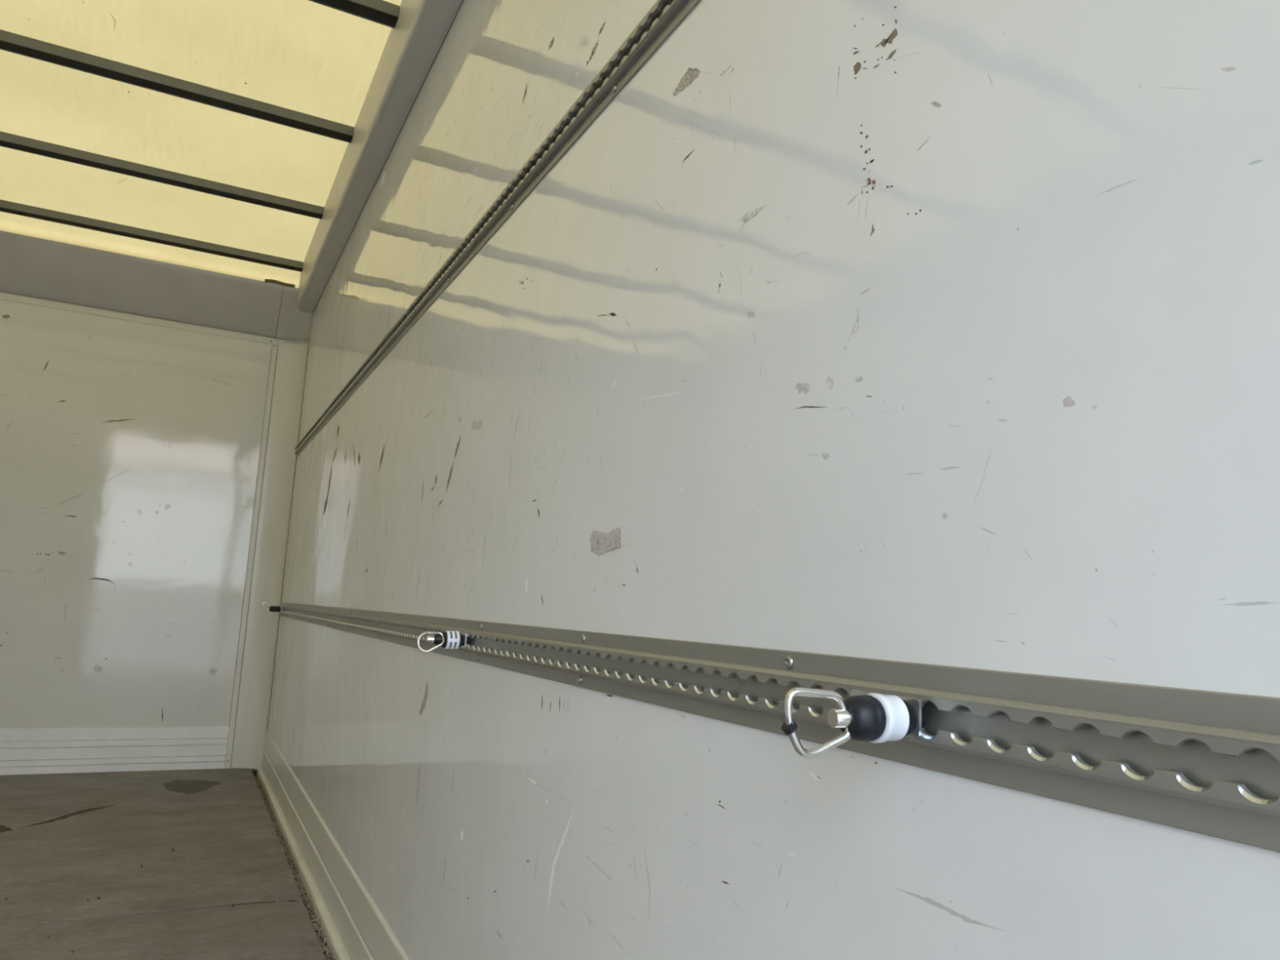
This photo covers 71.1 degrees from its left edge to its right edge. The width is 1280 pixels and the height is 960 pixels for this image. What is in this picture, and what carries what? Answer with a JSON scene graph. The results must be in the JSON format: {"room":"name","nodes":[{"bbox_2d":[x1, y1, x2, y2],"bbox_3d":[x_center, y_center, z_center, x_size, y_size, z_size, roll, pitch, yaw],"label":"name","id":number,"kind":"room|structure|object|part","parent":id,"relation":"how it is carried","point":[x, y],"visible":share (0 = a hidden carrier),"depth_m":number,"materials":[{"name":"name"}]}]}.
{"room":"cargo space","nodes":[
{"label":"cargo space","id":0,"kind":"room"},
{"bbox_2d":[0,299,275,770],"bbox_3d":[-2.529,0.179,3.610,2.060,2.345,0.020,7,-9,-26],"label":"wall","id":1,"kind":"structure","parent":0,"point":[130,451],"depth_m":3.77,"materials":[{"name":"white plastic"}]},
{"bbox_2d":[0,726,229,775],"bbox_3d":[-2.631,1.046,3.435,1.914,0.176,0.009,7,-9,-26],"label":"baseboard","id":2,"kind":"structure","parent":1,"relation":"attached to","point":[166,744],"depth_m":3.67,"materials":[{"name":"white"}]},
{"bbox_2d":[0,230,283,344],"bbox_3d":[-2.497,-0.856,3.648,1.922,0.238,0.163,7,-9,-26],"label":"trim","id":3,"kind":"structure","parent":1,"relation":"attached to","point":[36,271],"depth_m":3.81,"materials":[{"name":"metal"}]},
{"bbox_2d":[224,337,309,768],"bbox_3d":[-1.648,0.248,3.983,0.147,2.019,0.104,7,-9,-26],"label":"trim","id":4,"kind":"structure","parent":1,"relation":"attached to","point":[264,575],"depth_m":4.00,"materials":[{"name":"metal"}]},
{"bbox_2d":[264,279,313,344],"bbox_3d":[-1.611,-0.762,4.080,0.217,0.241,0.182,7,-9,-26],"label":"trim","id":5,"kind":"structure","parent":1,"relation":"attached to","point":[294,325],"depth_m":4.09,"materials":[{"name":"metal"}]},
{"bbox_2d":[0,768,333,959],"bbox_3d":[-1.375,0.955,1.101,2.060,0.197,5.300,7,-9,-26],"label":"floor","id":6,"kind":"structure","parent":0,"point":[170,864],"depth_m":2.40,"materials":[{"name":"brown wood"}]},
{"bbox_2d":[253,774,335,959],"bbox_3d":[-1.003,1.099,2.572,0.027,0.019,2.699,7,-9,-26],"label":"grit","id":7,"kind":"object","parent":6,"relation":"on","point":[280,833],"visible":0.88,"depth_m":2.39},
{"bbox_2d":[0,0,402,288],"bbox_3d":[-1.274,-1.278,1.454,2.160,0.102,5.354,7,-9,-26],"label":"ceiling","id":8,"kind":"structure","parent":0,"point":[215,135],"depth_m":2.81,"materials":[{"name":"yellow plastic"}]},
{"bbox_2d":[267,0,1279,959],"bbox_3d":[-0.403,-0.037,1.776,0.050,2.450,5.400,7,-9,-26],"label":"wall","id":9,"kind":"structure","parent":0,"point":[939,332],"depth_m":0.67,"materials":[{"name":"white plastic"}]},
{"bbox_2d":[257,729,408,959],"bbox_3d":[-0.446,0.889,1.551,0.022,0.184,5.240,7,-9,-26],"label":"baseboard","id":10,"kind":"structure","parent":9,"relation":"attached to","point":[353,927],"depth_m":2.18,"materials":[{"name":"grey metal"}]},
{"bbox_2d":[297,0,463,312],"bbox_3d":[-0.358,-1.121,1.871,0.124,0.182,5.295,7,-9,-26],"label":"trim","id":11,"kind":"structure","parent":9,"relation":"attached to","point":[411,48],"depth_m":2.50,"materials":[{"name":"grey metal"}]},
{"bbox_2d":[294,0,701,457],"bbox_3d":[-0.368,-0.410,1.729,0.011,0.060,5.185,7,-9,-26],"label":"rail","id":12,"kind":"object","parent":9,"relation":"attached to","point":[664,16],"visible":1,"depth_m":1.28,"materials":[{"name":"metal"}]},
{"bbox_2d":[277,601,1279,852],"bbox_3d":[-0.406,0.277,1.636,0.011,0.077,5.202,7,-9,-26],"label":"rail","id":13,"kind":"object","parent":9,"relation":"attached to","point":[1206,762],"visible":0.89,"depth_m":0.48,"materials":[{"name":"metal"}]},
{"bbox_2d":[262,601,283,612],"bbox_3d":[-1.548,0.535,3.772,0.080,0.040,0.064,7,-9,-26],"label":"ring fitting","id":14,"kind":"object","parent":13,"relation":"attached to","point":[273,608],"visible":1,"depth_m":3.75,"materials":[{"name":"metal"}]},
{"bbox_3d":[-1.542,0.540,3.753,0.019,0.025,0.025,7,-9,-26],"label":"knob","id":15,"kind":"part","parent":14,"relation":"part of","materials":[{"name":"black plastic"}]},
{"bbox_3d":[-1.516,0.543,3.766,0.026,0.024,0.024,7,-9,-26],"label":"stem","id":16,"kind":"part","parent":14,"relation":"part of","materials":[{"name":"black plastic"}]},
{"bbox_2d":[417,631,469,652],"bbox_3d":[-0.302,0.242,1.347,0.077,0.032,0.065,7,-9,-26],"label":"ring fitting","id":17,"kind":"object","parent":13,"relation":"attached to","point":[447,639],"visible":1,"depth_m":1.32,"materials":[{"name":"metal"}]},
{"bbox_3d":[-0.297,0.237,1.329,0.019,0.017,0.017,7,-9,-26],"label":"knob","id":18,"kind":"part","parent":17,"relation":"part of","materials":[{"name":"black plastic"}]},
{"bbox_3d":[-0.271,0.240,1.342,0.026,0.024,0.024,7,-9,-26],"label":"stem","id":19,"kind":"part","parent":17,"relation":"part of","materials":[{"name":"black plastic"}]},
{"bbox_3d":[-0.274,0.243,1.364,0.002,0.022,0.060,7,-9,-26],"label":"plate","id":20,"kind":"part","parent":17,"relation":"part of","materials":[{"name":"metal"}]},
{"bbox_2d":[781,687,925,758],"bbox_3d":[0.111,0.139,0.522,0.095,0.038,0.065,7,-9,-26],"label":"ring fitting","id":21,"kind":"object","parent":13,"relation":"attached to","point":[864,716],"visible":1,"depth_m":0.50,"materials":[{"name":"metal"}]},
{"bbox_3d":[0.124,0.135,0.508,0.019,0.026,0.026,7,-9,-26],"label":"knob","id":22,"kind":"part","parent":21,"relation":"part of","materials":[{"name":"black plastic"}]},
{"bbox_3d":[0.148,0.141,0.543,0.002,0.022,0.060,7,-9,-26],"label":"plate","id":23,"kind":"part","parent":21,"relation":"part of","materials":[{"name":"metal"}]},
{"bbox_3d":[0.150,0.138,0.521,0.026,0.024,0.024,7,-9,-26],"label":"stem","id":24,"kind":"part","parent":21,"relation":"part of","materials":[{"name":"black plastic"}]}
]}

